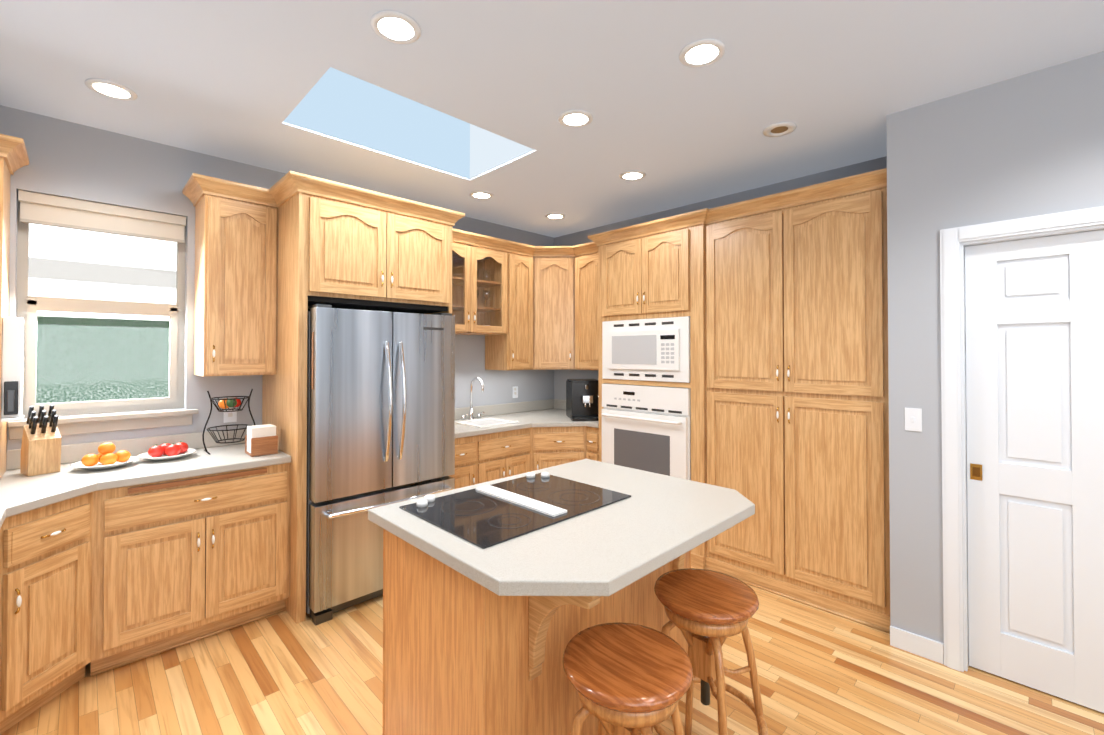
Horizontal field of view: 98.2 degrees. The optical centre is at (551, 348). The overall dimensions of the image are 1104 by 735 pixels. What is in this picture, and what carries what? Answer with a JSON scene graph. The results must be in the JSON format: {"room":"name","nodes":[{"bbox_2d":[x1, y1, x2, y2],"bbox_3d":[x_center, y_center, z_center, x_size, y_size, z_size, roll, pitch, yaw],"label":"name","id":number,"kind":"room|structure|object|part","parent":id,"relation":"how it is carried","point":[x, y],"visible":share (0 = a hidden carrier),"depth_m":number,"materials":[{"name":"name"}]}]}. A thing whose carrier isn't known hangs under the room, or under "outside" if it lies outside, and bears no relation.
{"room":"kitchen","nodes":[
{"label":"kitchen","id":0,"kind":"room"},
{"bbox_2d":[0,105,553,449],"bbox_3d":[-1.622,0.167,3.601,4.680,2.745,0.140,1,-1,-44],"label":"wall","id":1,"kind":"structure","parent":0,"point":[68,159],"depth_m":2.83,"materials":[{"name":"grey paint"}]},
{"bbox_2d":[0,150,15,481],"bbox_3d":[-2.840,-0.138,2.083,0.602,1.487,0.318,1,-1,-44],"label":"upper cabinet","id":2,"kind":"object","parent":1,"relation":"attached to","point":[6,171],"depth_m":2.26,"materials":[{"name":"brown wood"}]},
{"bbox_2d":[1,317,23,421],"bbox_3d":[-2.548,0.097,2.260,0.068,0.485,0.116,1,-1,-44],"label":"wall phone","id":3,"kind":"object","parent":2,"relation":"attached to","point":[12,367],"visible":1,"depth_m":2.23,"materials":[{"name":"white plastic"}]},
{"bbox_2d":[16,201,185,417],"bbox_3d":[-2.548,-0.220,2.743,0.699,1.180,0.062,1,-1,-44],"label":"window","id":4,"kind":"structure","parent":1,"relation":"in","point":[28,308],"depth_m":2.69,"materials":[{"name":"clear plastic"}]},
{"bbox_2d":[18,190,185,242],"bbox_3d":[-2.502,-0.729,2.701,0.687,0.157,0.045,1,-1,-44],"label":"window blind","id":5,"kind":"object","parent":4,"relation":"attached to","point":[49,210],"visible":0.93,"depth_m":2.66,"materials":[{"name":"beige fabric"}]},
{"bbox_2d":[8,409,197,439],"bbox_3d":[-2.475,0.417,2.689,0.770,0.094,0.130,1,-1,-44],"label":"window sill","id":6,"kind":"structure","parent":1,"relation":"attached to","point":[101,423],"depth_m":2.67,"materials":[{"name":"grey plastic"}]},
{"bbox_2d":[224,407,236,422],"bbox_3d":[-2.062,0.416,3.062,0.070,0.115,0.007,1,-1,-44],"label":"electrical outlet plate","id":7,"kind":"object","parent":1,"relation":"attached to","point":[230,416],"depth_m":3.06,"materials":[{"name":"white paint"}]},
{"bbox_2d":[192,174,283,377],"bbox_3d":[-1.945,-0.399,2.945,0.370,1.121,0.348,1,-1,-44],"label":"upper cabinet","id":8,"kind":"object","parent":1,"relation":"attached to","point":[237,294],"depth_m":2.81,"materials":[{"name":"brown wood"}]},
{"bbox_3d":[-0.860,-0.909,3.527,2.854,0.086,1.045,1,-1,-44],"label":"cabinet crown","id":9,"kind":"part","parent":8,"relation":"part of","materials":[{"name":"brown wood"}]},
{"bbox_2d":[12,399,555,469],"bbox_3d":[-1.362,0.576,3.739,3.870,0.099,0.017,1,-1,-44],"label":"backsplash","id":10,"kind":"structure","parent":1,"relation":"attached to","point":[72,452],"depth_m":2.91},
{"bbox_2d":[280,174,451,313],"bbox_3d":[-1.304,-0.624,3.289,0.927,0.662,0.758,1,-1,-44],"label":"upper cabinet","id":11,"kind":"object","parent":1,"relation":"attached to","point":[343,246],"depth_m":2.91,"materials":[{"name":"brown wood"}]},
{"bbox_2d":[476,238,531,369],"bbox_3d":[-0.386,-0.372,4.442,0.433,1.141,0.396,1,-1,-44],"label":"upper cabinet","id":12,"kind":"object","parent":1,"relation":"attached to","point":[508,311],"depth_m":4.31,"materials":[{"name":"brown wood"}]},
{"bbox_2d":[463,270,489,325],"bbox_3d":[-0.819,-0.426,4.061,0.672,0.540,0.132,1,-1,-44],"label":"glassware","id":13,"kind":"object","parent":12,"relation":"in","point":[485,278],"depth_m":4.24,"materials":[{"name":"white"}]},
{"bbox_3d":[-0.796,-0.493,4.060,0.830,0.735,0.367,1,-1,-44],"label":"cabinet glass","id":14,"kind":"part","parent":12,"relation":"part of","materials":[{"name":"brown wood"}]},
{"bbox_2d":[512,386,517,397],"bbox_3d":[-0.364,0.435,4.730,0.070,0.115,0.007,1,-1,-44],"label":"electrical outlet plate","id":15,"kind":"object","parent":1,"relation":"attached to","point":[515,388],"depth_m":4.73,"materials":[{"name":"white paint"}]},
{"bbox_2d":[532,245,575,369],"bbox_3d":[0.021,-0.370,4.645,0.676,1.141,0.678,1,-1,-44],"label":"upper cabinet","id":16,"kind":"object","parent":1,"relation":"attached to","point":[553,267],"depth_m":4.44,"materials":[{"name":"brown wood"}]},
{"bbox_2d":[0,566,1103,734],"bbox_3d":[0.885,1.556,1.534,5.380,0.080,6.500,1,-1,-44],"label":"floor","id":17,"kind":"structure","parent":0,"point":[821,672],"depth_m":2.13,"materials":[{"name":"brown wood"}]},
{"bbox_2d":[0,714,29,733],"bbox_3d":[-2.535,1.084,1.976,0.907,0.875,0.878,1,-1,-44],"label":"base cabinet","id":18,"kind":"object","parent":17,"relation":"on","point":[4,726],"depth_m":1.91,"materials":[{"name":"brown wood"}]},
{"bbox_2d":[0,442,306,721],"bbox_3d":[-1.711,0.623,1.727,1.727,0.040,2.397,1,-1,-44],"label":"base cabinet","id":19,"kind":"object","parent":17,"relation":"on","point":[111,568],"depth_m":2.29,"materials":[{"name":"brown wood"}]},
{"bbox_2d":[20,404,61,475],"bbox_3d":[-2.502,0.443,2.343,0.157,0.332,0.110,0,-1,31],"label":"knife block","id":20,"kind":"object","parent":19,"relation":"on","point":[41,448],"visible":1,"depth_m":2.31,"materials":[{"name":"brown wood"}]},
{"bbox_2d":[70,442,138,469],"bbox_3d":[-2.296,0.548,2.457,0.260,0.126,0.260,1,-1,-44],"label":"plate","id":21,"kind":"object","parent":19,"relation":"on","point":[106,457],"visible":1,"depth_m":2.43,"materials":[{"name":"white ceramic"}]},
{"bbox_2d":[137,441,196,459],"bbox_3d":[-2.143,0.570,2.664,0.260,0.087,0.260,1,-1,-44],"label":"plate","id":22,"kind":"object","parent":19,"relation":"on","point":[166,451],"visible":1,"depth_m":2.63,"materials":[{"name":"white ceramic"}]},
{"bbox_2d":[202,389,255,454],"bbox_3d":[-1.950,0.433,2.897,0.277,0.365,0.236,1,-1,-44],"label":"fruit basket","id":23,"kind":"object","parent":19,"relation":"on","point":[225,403],"visible":0.94,"depth_m":2.86,"materials":[{"name":"black metal"}]},
{"bbox_2d":[245,424,277,456],"bbox_3d":[-1.700,0.535,2.796,0.135,0.160,0.152,1,-1,-44],"label":"napkin holder","id":24,"kind":"object","parent":19,"relation":"on","point":[261,440],"visible":1,"depth_m":2.75,"materials":[{"name":"brown wood"}]},
{"bbox_2d":[306,304,454,624],"bbox_3d":[-1.235,0.648,3.197,0.901,1.775,0.870,1,-1,-44],"label":"refrigerator","id":25,"kind":"object","parent":17,"relation":"on","point":[380,408],"visible":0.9,"depth_m":2.83,"materials":[{"name":"grey metal"}]},
{"bbox_2d":[449,442,467,488],"bbox_3d":[-0.869,1.105,3.788,0.371,0.875,0.629,1,-1,-44],"label":"base cabinet","id":26,"kind":"object","parent":17,"relation":"on","point":[461,452],"depth_m":3.54,"materials":[{"name":"brown wood"}]},
{"bbox_2d":[468,438,535,485],"bbox_3d":[-0.572,1.108,4.047,0.699,0.875,0.675,1,-1,-44],"label":"base cabinet","id":27,"kind":"object","parent":17,"relation":"on","point":[491,463],"depth_m":3.81,"materials":[{"name":"brown wood"}]},
{"bbox_2d":[455,410,601,449],"bbox_3d":[-0.232,0.650,4.127,1.747,0.040,1.045,1,-1,-44],"label":"countertop","id":28,"kind":"structure","parent":27,"relation":"on","point":[493,429],"depth_m":4.03,"materials":[{"name":"white stone"}]},
{"bbox_2d":[461,377,483,420],"bbox_3d":[-0.661,0.441,4.175,0.210,0.380,0.206,1,-1,-44],"label":"faucet","id":29,"kind":"object","parent":28,"relation":"on","point":[471,418],"depth_m":4.21,"materials":[{"name":"silver metal"}]},
{"bbox_2d":[455,417,518,427],"bbox_3d":[-0.557,0.623,4.025,0.400,0.012,0.380,1,-1,-44],"label":"sink","id":30,"kind":"object","parent":28,"relation":"in","point":[482,422],"depth_m":4.00,"materials":[{"name":"white ceramic"}]},
{"bbox_2d":[566,379,598,420],"bbox_3d":[0.294,0.459,4.331,0.290,0.345,0.400,0,-1,-8],"label":"coffee machine","id":31,"kind":"object","parent":28,"relation":"on","point":[582,399],"visible":0.77,"depth_m":4.23,"materials":[{"name":"black plastic"}]},
{"bbox_2d":[368,459,754,734],"bbox_3d":[0.098,1.063,1.870,1.240,0.915,0.995,1,-1,-44],"label":"kitchen island","id":32,"kind":"object","parent":17,"relation":"on","point":[476,639],"visible":0.85,"depth_m":1.53,"materials":[{"name":"brown wood"}]},
{"bbox_2d":[399,472,630,548],"bbox_3d":[-0.129,0.592,1.878,0.740,0.026,0.536,1,-1,-44],"label":"cooktop","id":33,"kind":"object","parent":32,"relation":"in","point":[484,517],"visible":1,"depth_m":1.80,"materials":[{"name":"black glass"}]},
{"bbox_2d":[536,426,601,469],"bbox_3d":[0.037,1.113,4.461,0.887,0.875,0.939,1,-1,-44],"label":"base cabinet","id":34,"kind":"object","parent":17,"relation":"on","point":[565,448],"depth_m":4.07,"materials":[{"name":"brown wood"}]},
{"bbox_2d":[563,622,692,734],"bbox_3d":[0.200,1.172,1.279,0.415,0.687,0.415,1,-1,-44],"label":"stool","id":35,"kind":"object","parent":17,"relation":"on","point":[629,679],"visible":1,"depth_m":1.23,"materials":[{"name":"brown wood"}]},
{"bbox_2d":[691,470,699,565],"bbox_3d":[0.882,1.293,3.848,0.539,0.500,0.800,1,-1,-44],"label":"base cabinet","id":36,"kind":"object","parent":17,"relation":"on","point":[695,552],"depth_m":3.36,"materials":[{"name":"brown wood"}]},
{"bbox_2d":[601,383,690,479],"bbox_3d":[0.834,0.665,3.811,0.536,0.745,0.791,1,-1,-44],"label":"oven","id":37,"kind":"object","parent":36,"relation":"in","point":[646,428],"visible":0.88,"depth_m":3.62,"materials":[{"name":"white metal"}]},
{"bbox_2d":[650,568,767,734],"bbox_3d":[0.528,1.176,1.645,0.394,0.687,0.394,1,-1,-44],"label":"stool","id":38,"kind":"object","parent":17,"relation":"on","point":[708,612],"visible":0.9,"depth_m":1.61,"materials":[{"name":"brown wood"}]},
{"bbox_2d":[700,168,889,632],"bbox_3d":[1.624,0.289,3.126,0.508,2.492,1.086,1,-1,-44],"label":"tall cabinet","id":39,"kind":"object","parent":17,"relation":"on","point":[780,298],"depth_m":2.88,"materials":[{"name":"brown wood"}]},
{"bbox_2d":[0,0,1103,237],"bbox_3d":[0.885,-1.278,1.566,5.380,0.100,6.500,1,-1,-44],"label":"ceiling","id":40,"kind":"structure","parent":0,"point":[836,82],"depth_m":2.15,"materials":[{"name":"grey paint"}]},
{"bbox_2d":[84,78,136,100],"bbox_3d":[-2.076,-1.216,2.253,0.184,0.008,0.184,1,-1,-44],"label":"recessed light","id":41,"kind":"object","parent":40,"relation":"in","point":[110,89],"visible":1,"depth_m":2.24,"materials":[{"name":"white paint"}]},
{"bbox_2d":[370,10,420,43],"bbox_3d":[-0.596,-1.221,1.825,0.184,0.008,0.184,1,-1,-44],"label":"recessed light","id":42,"kind":"object","parent":40,"relation":"in","point":[395,27],"visible":1,"depth_m":1.82,"materials":[{"name":"white paint"}]},
{"bbox_2d":[284,67,533,178],"bbox_3d":[-0.777,-1.506,2.761,1.320,0.558,0.810,1,-1,-44],"label":"skylight","id":43,"kind":"object","parent":40,"relation":"in","point":[336,103],"visible":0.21,"depth_m":3.04,"materials":[{"name":"blue glass"}]},
{"bbox_2d":[470,191,492,198],"bbox_3d":[-0.553,-1.200,3.747,0.184,0.008,0.184,1,-1,-44],"label":"recessed light","id":44,"kind":"object","parent":40,"relation":"in","point":[481,194],"visible":1,"depth_m":3.73,"materials":[{"name":"white paint"}]},
{"bbox_2d":[545,213,564,218],"bbox_3d":[0.030,-1.193,4.320,0.184,0.008,0.184,1,-1,-44],"label":"recessed light","id":45,"kind":"object","parent":40,"relation":"in","point":[555,216],"visible":1,"depth_m":4.31,"materials":[{"name":"white paint"}]},
{"bbox_2d":[558,110,592,126],"bbox_3d":[0.125,-1.213,2.531,0.184,0.008,0.184,1,-1,-44],"label":"recessed light","id":46,"kind":"object","parent":40,"relation":"in","point":[575,118],"visible":1,"depth_m":2.52,"materials":[{"name":"white paint"}]},
{"bbox_2d":[619,170,645,180],"bbox_3d":[0.562,-1.204,3.337,0.184,0.008,0.184,1,-1,-44],"label":"recessed light","id":47,"kind":"object","parent":40,"relation":"in","point":[631,175],"visible":1,"depth_m":3.33,"materials":[{"name":"white paint"}]},
{"bbox_2d":[679,39,724,66],"bbox_3d":[0.621,-1.220,1.981,0.184,0.008,0.184,1,-1,-44],"label":"recessed light","id":48,"kind":"object","parent":40,"relation":"in","point":[701,52],"visible":1,"depth_m":1.97,"materials":[{"name":"white paint"}]},
{"bbox_2d":[763,122,796,136],"bbox_3d":[1.262,-1.210,2.651,0.170,0.012,0.170,1,-1,-44],"label":"recessed light","id":49,"kind":"object","parent":40,"relation":"in","point":[779,129],"visible":1,"depth_m":2.64,"materials":[{"name":"white paint"}]},
{"bbox_2d":[554,370,598,399],"bbox_3d":[1.186,0.172,4.012,0.100,2.745,3.210,1,-1,-44],"label":"wall","id":50,"kind":"structure","parent":0,"point":[561,377],"depth_m":5.00,"materials":[{"name":"grey paint"}]},
{"bbox_2d":[556,399,602,413],"bbox_3d":[0.385,0.588,4.734,0.017,0.099,1.045,1,-1,-44],"label":"backsplash","id":51,"kind":"structure","parent":50,"relation":"attached to","point":[560,404],"depth_m":5.00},
{"bbox_2d":[576,238,601,373],"bbox_3d":[0.444,-0.372,4.415,0.395,1.141,0.490,1,-1,-44],"label":"upper cabinet","id":52,"kind":"object","parent":50,"relation":"attached to","point":[588,324],"depth_m":4.32,"materials":[{"name":"brown wood"}]},
{"bbox_2d":[600,212,699,321],"bbox_3d":[0.882,-0.587,3.870,0.537,0.724,0.800,1,-1,-44],"label":"upper cabinet","id":53,"kind":"object","parent":50,"relation":"attached to","point":[649,270],"depth_m":3.61,"materials":[{"name":"brown wood"}]},
{"bbox_2d":[602,316,690,382],"bbox_3d":[0.835,0.013,3.820,0.432,0.472,0.791,1,-1,-44],"label":"microwave","id":54,"kind":"object","parent":53,"relation":"in","point":[656,349],"visible":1,"depth_m":3.63,"materials":[{"name":"white plastic"},{"name":"grey glass"}]},
{"bbox_2d":[452,156,886,245],"bbox_3d":[0.487,-1.055,3.424,1.740,0.304,3.089,1,-1,-44],"label":"wall band","id":55,"kind":"object","parent":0,"point":[473,225],"visible":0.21,"depth_m":4.17,"materials":[{"name":"grey paint"}]},
{"bbox_2d":[886,51,1103,642],"bbox_3d":[3.095,0.144,1.556,0.620,2.745,3.210,1,-1,-44],"label":"wall","id":56,"kind":"structure","parent":0,"point":[1027,145],"depth_m":2.34,"materials":[{"name":"grey paint"}]},
{"bbox_2d":[905,408,921,431],"bbox_3d":[1.816,0.359,2.402,0.014,0.115,0.070,1,-1,-44],"label":"switch plate","id":57,"kind":"object","parent":56,"relation":"attached to","point":[913,419],"visible":1,"depth_m":2.40,"materials":[{"name":"white paint"}]},
{"bbox_2d":[890,626,943,663],"bbox_3d":[2.868,1.466,1.318,0.014,0.095,3.210,1,-1,-44],"label":"baseboard","id":58,"kind":"structure","parent":56,"relation":"attached to","point":[922,646],"depth_m":2.38,"materials":[{"name":"white paint"}]},
{"bbox_2d":[940,206,1103,671],"bbox_3d":[2.269,0.471,2.018,0.144,2.102,0.956,1,-1,-44],"label":"door frame","id":59,"kind":"structure","parent":56,"relation":"attached to","point":[955,242],"depth_m":2.27,"materials":[{"name":"white paint"}]},
{"bbox_2d":[965,230,1103,712],"bbox_3d":[2.278,0.510,2.026,0.040,2.008,0.784,1,-1,-44],"label":"door","id":60,"kind":"structure","parent":56,"relation":"in","point":[1034,313],"depth_m":2.13,"materials":[{"name":"white paint"}]},
{"label":"outside","id":61,"kind":"structure","parent":0,"visible":0},
{"bbox_2d":[28,223,176,320],"bbox_3d":[-3.640,-0.950,4.512,13.000,7.000,2.450,1,-1,-44],"label":"sky","id":62,"kind":"structure","parent":61,"point":[63,251],"depth_m":4.91,"materials":[{"name":"white"}]},
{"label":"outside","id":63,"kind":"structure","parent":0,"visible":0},
{"bbox_2d":[36,316,168,403],"bbox_3d":[-3.216,0.907,4.059,7.000,2.275,0.060,1,-1,-44],"label":"hedge","id":64,"kind":"object","parent":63,"point":[74,367],"depth_m":3.73,"materials":[{"name":"green plant"}]}
]}

